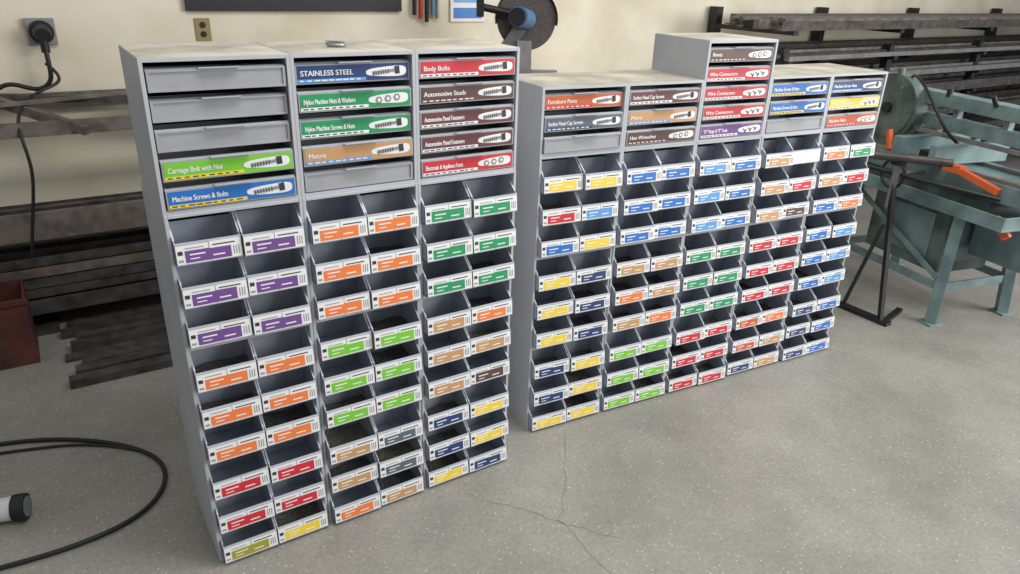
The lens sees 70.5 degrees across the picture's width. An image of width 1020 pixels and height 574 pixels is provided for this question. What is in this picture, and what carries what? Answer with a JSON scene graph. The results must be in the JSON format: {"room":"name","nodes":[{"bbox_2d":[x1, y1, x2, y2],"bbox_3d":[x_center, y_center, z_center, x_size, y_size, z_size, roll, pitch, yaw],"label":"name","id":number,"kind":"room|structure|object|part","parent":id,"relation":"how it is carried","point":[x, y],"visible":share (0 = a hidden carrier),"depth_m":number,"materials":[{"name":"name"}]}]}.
{"room":"metalworking workshop","nodes":[
{"label":"metalworking workshop","id":0,"kind":"room"},
{"bbox_2d":[0,147,1019,573],"bbox_3d":[3.725,0.878,2.476,20.000,0.050,9.450,-13,28,-31],"label":"floor","id":1,"kind":"structure","parent":0,"point":[894,448],"depth_m":2.60,"materials":[{"name":"concrete"}]},
{"bbox_2d":[0,493,31,521],"bbox_3d":[-1.663,0.709,2.264,0.269,0.084,0.084,-5,25,-16],"label":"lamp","id":2,"kind":"object","parent":1,"relation":"on","point":[16,507],"visible":1,"depth_m":2.26,"materials":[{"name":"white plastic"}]},
{"bbox_2d":[0,279,40,370],"bbox_3d":[-2.265,0.179,3.149,0.325,0.310,0.262,-13,28,-31],"label":"box","id":3,"kind":"object","parent":1,"relation":"on","point":[19,344],"visible":1,"depth_m":3.12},
{"bbox_2d":[0,443,136,454],"bbox_3d":[-1.842,0.627,2.529,1.011,0.010,0.142,-7,25,-19],"label":"cable","id":4,"kind":"object","parent":1,"relation":"on","point":[77,444],"visible":1,"depth_m":2.64,"materials":[{"name":"black rubber"}]},
{"bbox_2d":[0,437,167,570],"bbox_3d":[-1.749,0.711,2.338,1.141,0.015,0.747,-13,28,-31],"label":"cable","id":5,"kind":"object","parent":1,"relation":"on","point":[158,460],"visible":1,"depth_m":2.40,"materials":[{"name":"black rubber"}]},
{"bbox_2d":[0,89,172,389],"bbox_3d":[-2.233,-0.210,3.056,3.386,1.099,0.975,-13,28,-31],"label":"storage rack","id":6,"kind":"object","parent":1,"relation":"on","point":[62,275],"visible":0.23,"depth_m":3.40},
{"bbox_3d":[-2.324,-0.319,3.347,3.100,1.060,0.355,-13,28,-31],"label":"frame","id":7,"kind":"part","parent":6,"relation":"part of","materials":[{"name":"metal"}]},
{"bbox_2d":[179,403,328,563],"bbox_3d":[-0.809,0.570,2.303,0.337,0.362,0.387,-13,28,-31],"label":"base cabinet","id":8,"kind":"object","parent":1,"relation":"on","point":[250,503],"visible":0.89,"depth_m":2.20,"materials":[{"name":"grey paint"}]},
{"bbox_2d":[161,300,320,464],"bbox_3d":[-0.795,0.239,2.156,0.337,0.362,0.384,-13,28,-31],"label":"base cabinet","id":9,"kind":"object","parent":8,"relation":"on","point":[242,396],"visible":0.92,"depth_m":2.05,"materials":[{"name":"grey paint"}]},
{"bbox_2d":[141,181,312,349],"bbox_3d":[-0.781,-0.091,2.007,0.337,0.362,0.387,-13,28,-31],"label":"storage bins","id":10,"kind":"object","parent":9,"relation":"on","point":[231,273],"visible":0.91,"depth_m":1.90,"materials":[{"name":"grey metal"}]},
{"bbox_2d":[118,42,301,215],"bbox_3d":[-0.764,-0.420,1.855,0.337,0.363,0.324,-13,28,-31],"label":"base cabinet","id":11,"kind":"object","parent":10,"relation":"on","point":[213,124],"visible":1,"depth_m":1.76,"materials":[{"name":"grey metal"}]},
{"bbox_2d":[321,400,423,523],"bbox_3d":[-0.525,0.505,2.474,0.337,0.362,0.388,-13,28,-31],"label":"base cabinet","id":12,"kind":"object","parent":1,"relation":"on","point":[372,462],"visible":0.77,"depth_m":2.37,"materials":[{"name":"grey paint"}]},
{"bbox_2d":[312,299,421,428],"bbox_3d":[-0.511,0.174,2.328,0.337,0.362,0.388,-13,28,-31],"label":"base cabinet","id":13,"kind":"object","parent":12,"relation":"on","point":[369,362],"visible":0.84,"depth_m":2.23,"materials":[{"name":"grey paint"}]},
{"bbox_2d":[302,183,420,321],"bbox_3d":[-0.498,-0.156,2.178,0.337,0.362,0.388,-13,28,-31],"label":"base cabinet","id":14,"kind":"object","parent":13,"relation":"on","point":[363,248],"visible":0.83,"depth_m":2.08,"materials":[{"name":"grey paint"}]},
{"bbox_2d":[255,40,416,197],"bbox_3d":[-0.481,-0.485,2.027,0.337,0.363,0.323,-13,28,-31],"label":"base cabinet","id":15,"kind":"object","parent":14,"relation":"on","point":[354,103],"visible":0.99,"depth_m":1.93,"materials":[{"name":"grey metal"}]},
{"bbox_2d":[325,40,345,46],"bbox_3d":[-0.472,-0.660,1.960,0.053,0.010,0.091,-5,24,-15],"label":"hook","id":16,"kind":"object","parent":15,"relation":"on","point":[330,43],"visible":1,"depth_m":1.93,"materials":[{"name":"silver metal"}]},
{"bbox_2d":[421,374,508,486],"bbox_3d":[-0.240,0.441,2.646,0.337,0.362,0.386,-13,28,-31],"label":"base cabinet","id":17,"kind":"object","parent":1,"relation":"on","point":[465,431],"visible":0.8,"depth_m":2.54,"materials":[{"name":"grey paint"}]},
{"bbox_2d":[420,279,511,398],"bbox_3d":[-0.229,0.109,2.499,0.337,0.362,0.388,-13,28,-31],"label":"base cabinet","id":18,"kind":"object","parent":17,"relation":"on","point":[466,340],"visible":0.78,"depth_m":2.40,"materials":[{"name":"grey paint"}]},
{"bbox_2d":[417,170,516,297],"bbox_3d":[-0.215,-0.221,2.350,0.337,0.362,0.386,-13,28,-31],"label":"base cabinet","id":19,"kind":"object","parent":18,"relation":"on","point":[467,231],"visible":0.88,"depth_m":2.24,"materials":[{"name":"grey paint"}]},
{"bbox_2d":[372,38,519,181],"bbox_3d":[-0.198,-0.551,2.199,0.337,0.363,0.322,-13,28,-31],"label":"base cabinet","id":20,"kind":"object","parent":19,"relation":"on","point":[467,89],"visible":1,"depth_m":2.10,"materials":[{"name":"grey metal"}]},
{"bbox_2d":[453,491,613,536],"bbox_3d":[0.080,0.757,2.399,0.348,0.001,0.481,-13,28,-31],"label":"floor crack","id":21,"kind":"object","parent":1,"relation":"on","point":[453,491],"depth_m":2.41,"materials":[{"name":"grey concrete"}]},
{"bbox_2d":[507,331,604,430],"bbox_3d":[0.144,0.312,2.972,0.337,0.362,0.388,-10,26,-26],"label":"base cabinet","id":22,"kind":"object","parent":1,"relation":"on","point":[560,383],"visible":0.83,"depth_m":2.85,"materials":[{"name":"grey paint"}]},
{"bbox_2d":[510,246,612,348],"bbox_3d":[0.155,-0.021,2.828,0.337,0.362,0.387,-10,26,-26],"label":"base cabinet","id":23,"kind":"object","parent":22,"relation":"on","point":[559,299],"visible":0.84,"depth_m":2.71,"materials":[{"name":"grey metal"}]},
{"bbox_2d":[514,147,622,258],"bbox_3d":[0.168,-0.352,2.680,0.337,0.362,0.388,-10,26,-26],"label":"base cabinet","id":24,"kind":"object","parent":23,"relation":"on","point":[567,204],"visible":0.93,"depth_m":2.56,"materials":[{"name":"grey metal"}]},
{"bbox_2d":[517,72,627,156],"bbox_3d":[0.184,-0.617,2.551,0.337,0.228,0.328,-10,26,-26],"label":"base cabinet","id":25,"kind":"object","parent":24,"relation":"on","point":[560,113],"visible":0.98,"depth_m":2.45,"materials":[{"name":"grey metal"}]},
{"bbox_2d":[557,432,610,573],"bbox_3d":[0.278,0.796,2.325,0.496,0.001,1.024,-13,28,-31],"label":"floor crack","id":26,"kind":"object","parent":1,"relation":"on","point":[563,432],"depth_m":2.42,"materials":[{"name":"grey concrete"}]},
{"bbox_2d":[599,319,671,410],"bbox_3d":[0.443,0.258,3.118,0.337,0.362,0.387,-10,26,-26],"label":"base cabinet","id":27,"kind":"object","parent":1,"relation":"on","point":[636,363],"visible":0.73,"depth_m":3.00,"materials":[{"name":"grey paint"}]},
{"bbox_2d":[606,234,683,332],"bbox_3d":[0.455,-0.073,2.973,0.337,0.362,0.387,-10,26,-26],"label":"base cabinet","id":28,"kind":"object","parent":27,"relation":"on","point":[644,283],"visible":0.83,"depth_m":2.87,"materials":[{"name":"grey paint"}]},
{"bbox_2d":[615,143,695,244],"bbox_3d":[0.466,-0.406,2.829,0.337,0.362,0.387,-10,26,-26],"label":"base cabinet","id":29,"kind":"object","parent":28,"relation":"on","point":[654,194],"visible":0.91,"depth_m":2.72,"materials":[{"name":"grey metal"}]},
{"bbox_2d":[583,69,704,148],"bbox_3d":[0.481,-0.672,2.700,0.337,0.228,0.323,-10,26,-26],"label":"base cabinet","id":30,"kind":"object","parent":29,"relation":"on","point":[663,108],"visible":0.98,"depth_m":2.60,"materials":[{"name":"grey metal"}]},
{"bbox_2d":[664,305,732,391],"bbox_3d":[0.742,0.204,3.266,0.337,0.362,0.388,-10,26,-26],"label":"base cabinet","id":31,"kind":"object","parent":1,"relation":"on","point":[699,346],"visible":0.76,"depth_m":3.16,"materials":[{"name":"grey paint"}]},
{"bbox_2d":[675,224,746,316],"bbox_3d":[0.753,-0.128,3.121,0.337,0.362,0.387,-10,26,-26],"label":"base cabinet","id":32,"kind":"object","parent":31,"relation":"on","point":[710,270],"visible":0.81,"depth_m":3.02,"materials":[{"name":"grey paint"}]},
{"bbox_2d":[685,136,761,233],"bbox_3d":[0.764,-0.460,2.977,0.337,0.362,0.386,-10,26,-26],"label":"base cabinet","id":33,"kind":"object","parent":32,"relation":"on","point":[722,186],"visible":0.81,"depth_m":2.87,"materials":[{"name":"grey metal"}]},
{"bbox_2d":[652,33,778,142],"bbox_3d":[0.782,-0.788,2.821,0.337,0.363,0.322,-10,26,-26],"label":"base cabinet","id":34,"kind":"object","parent":33,"relation":"on","point":[736,70],"visible":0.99,"depth_m":2.72,"materials":[{"name":"grey metal"}]},
{"bbox_2d":[723,292,788,374],"bbox_3d":[1.041,0.151,3.413,0.337,0.362,0.386,-10,26,-26],"label":"base cabinet","id":35,"kind":"object","parent":1,"relation":"on","point":[757,330],"visible":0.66,"depth_m":3.30,"materials":[{"name":"grey paint"}]},
{"bbox_2d":[736,215,804,302],"bbox_3d":[1.052,-0.182,3.268,0.337,0.362,0.386,-10,26,-26],"label":"base cabinet","id":36,"kind":"object","parent":35,"relation":"on","point":[769,260],"visible":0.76,"depth_m":3.16,"materials":[{"name":"grey paint"}]},
{"bbox_2d":[748,131,821,223],"bbox_3d":[1.064,-0.513,3.122,0.337,0.362,0.388,-10,26,-26],"label":"base cabinet","id":37,"kind":"object","parent":36,"relation":"on","point":[785,177],"visible":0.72,"depth_m":3.00,"materials":[{"name":"grey metal"}]},
{"bbox_2d":[762,65,832,135],"bbox_3d":[1.079,-0.779,2.994,0.337,0.228,0.325,-10,26,-26],"label":"base cabinet","id":38,"kind":"object","parent":37,"relation":"on","point":[798,98],"visible":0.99,"depth_m":2.89,"materials":[{"name":"grey metal"}]},
{"bbox_2d":[778,281,840,360],"bbox_3d":[1.340,0.098,3.558,0.337,0.362,0.388,-10,26,-26],"label":"base cabinet","id":39,"kind":"object","parent":1,"relation":"on","point":[807,323],"visible":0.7,"depth_m":3.44,"materials":[{"name":"grey paint"}]},
{"bbox_2d":[792,206,856,290],"bbox_3d":[1.351,-0.235,3.414,0.337,0.362,0.387,-10,26,-26],"label":"base cabinet","id":40,"kind":"object","parent":39,"relation":"on","point":[824,247],"visible":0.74,"depth_m":3.30,"materials":[{"name":"grey paint"}]},
{"bbox_2d":[808,126,875,213],"bbox_3d":[1.362,-0.568,3.272,0.337,0.362,0.386,-10,26,-26],"label":"base cabinet","id":41,"kind":"object","parent":40,"relation":"on","point":[841,170],"visible":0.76,"depth_m":3.16,"materials":[{"name":"grey metal"}]},
{"bbox_2d":[779,63,887,130],"bbox_3d":[1.378,-0.833,3.142,0.337,0.228,0.323,-10,26,-26],"label":"base cabinet","id":42,"kind":"object","parent":41,"relation":"on","point":[856,93],"visible":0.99,"depth_m":3.05,"materials":[{"name":"grey metal"}]},
{"bbox_2d":[707,6,1019,157],"bbox_3d":[4.422,-1.952,7.130,6.870,1.460,0.780,-13,28,-31],"label":"rack","id":43,"kind":"object","parent":1,"relation":"on","point":[981,72],"visible":0.45,"depth_m":6.16,"materials":[{"name":"black metal"}]},
{"bbox_2d":[836,151,953,326],"bbox_3d":[1.936,-0.249,3.753,0.460,0.880,0.253,7,24,11],"label":"support stand","id":44,"kind":"object","parent":1,"relation":"on","point":[898,160],"visible":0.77,"depth_m":3.75,"materials":[{"name":"black metal"}]},
{"bbox_2d":[849,67,1019,326],"bbox_3d":[2.491,-0.487,3.920,1.491,1.223,1.094,23,31,39],"label":"metal-cutting bandsaw","id":45,"kind":"object","parent":1,"relation":"on","point":[966,214],"visible":0.74,"depth_m":3.85,"materials":[{"name":"metal"}]},
{"bbox_3d":[0.108,-0.685,4.456,1.650,1.000,1.000,-13,28,-31],"label":"bench","id":46,"kind":"object","parent":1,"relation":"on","visible":0},
{"bbox_2d":[476,0,557,73],"bbox_3d":[0.059,-1.377,4.057,0.500,0.584,0.321,0,24,-5],"label":"saw","id":47,"kind":"object","parent":46,"relation":"on","point":[526,25],"visible":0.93,"depth_m":4.02,"materials":[{"name":"grey metal"}]},
{"bbox_2d":[0,0,1019,248],"bbox_3d":[1.250,-2.245,5.371,20.000,3.200,0.150,-13,28,-31],"label":"wall","id":48,"kind":"structure","parent":0,"point":[588,35],"depth_m":3.76,"materials":[{"name":"paint"}]},
{"bbox_2d":[23,18,57,52],"bbox_3d":[-2.132,-1.147,3.292,0.116,0.143,0.115,-13,28,-31],"label":"wall outlet","id":49,"kind":"object","parent":48,"relation":"attached to","point":[40,31],"visible":1,"depth_m":3.27,"materials":[{"name":"grey plastic"}]},
{"bbox_2d":[0,52,53,90],"bbox_3d":[-2.329,-0.866,3.246,0.509,0.360,0.036,-11,27,-28],"label":"power cord","id":50,"kind":"object","parent":49,"relation":"attached to","point":[46,54],"visible":0.94,"depth_m":3.30,"materials":[{"name":"black rubber"}]},
{"bbox_2d":[16,63,60,256],"bbox_3d":[-2.122,-0.586,3.295,0.080,0.806,0.413,1,24,-1],"label":"power cord","id":51,"kind":"object","parent":49,"relation":"attached to","point":[57,82],"visible":1,"depth_m":3.20,"materials":[{"name":"black rubber"}]},
{"bbox_2d":[194,18,211,40],"bbox_3d":[-1.567,-1.314,3.687,0.076,0.110,0.009,-13,28,-31],"label":"wall outlet","id":52,"kind":"object","parent":48,"relation":"attached to","point":[202,25],"visible":1,"depth_m":3.69,"materials":[{"name":"brown"}]},
{"bbox_2d":[199,22,206,36],"bbox_3d":[-1.565,-1.313,3.685,0.030,0.074,0.003,-13,28,-31],"label":"socket","id":53,"kind":"object","parent":52,"relation":"attached to","point":[202,25],"depth_m":3.69,"materials":[{"name":"black plastic"}]},
{"bbox_2d":[184,0,401,10],"bbox_3d":[-1.111,-1.895,3.728,1.170,0.880,0.030,-13,28,-31],"label":"pegboard","id":54,"kind":"object","parent":48,"relation":"attached to","point":[190,5],"visible":1,"depth_m":3.86,"materials":[{"name":"black"}]},
{"bbox_2d":[412,0,438,21],"bbox_3d":[-0.496,-1.761,4.223,0.190,0.400,0.042,-13,28,-31],"label":"tools","id":55,"kind":"object","parent":48,"relation":"attached to","point":[434,3],"visible":1,"depth_m":4.26,"materials":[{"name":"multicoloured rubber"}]},
{"bbox_2d":[450,0,484,21],"bbox_3d":[-0.257,-1.817,4.382,0.240,0.390,0.016,-13,28,-31],"label":"notice","id":56,"kind":"object","parent":48,"relation":"attached to","point":[460,10],"visible":0.79,"depth_m":4.42,"materials":[{"name":"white paper"}]}
]}

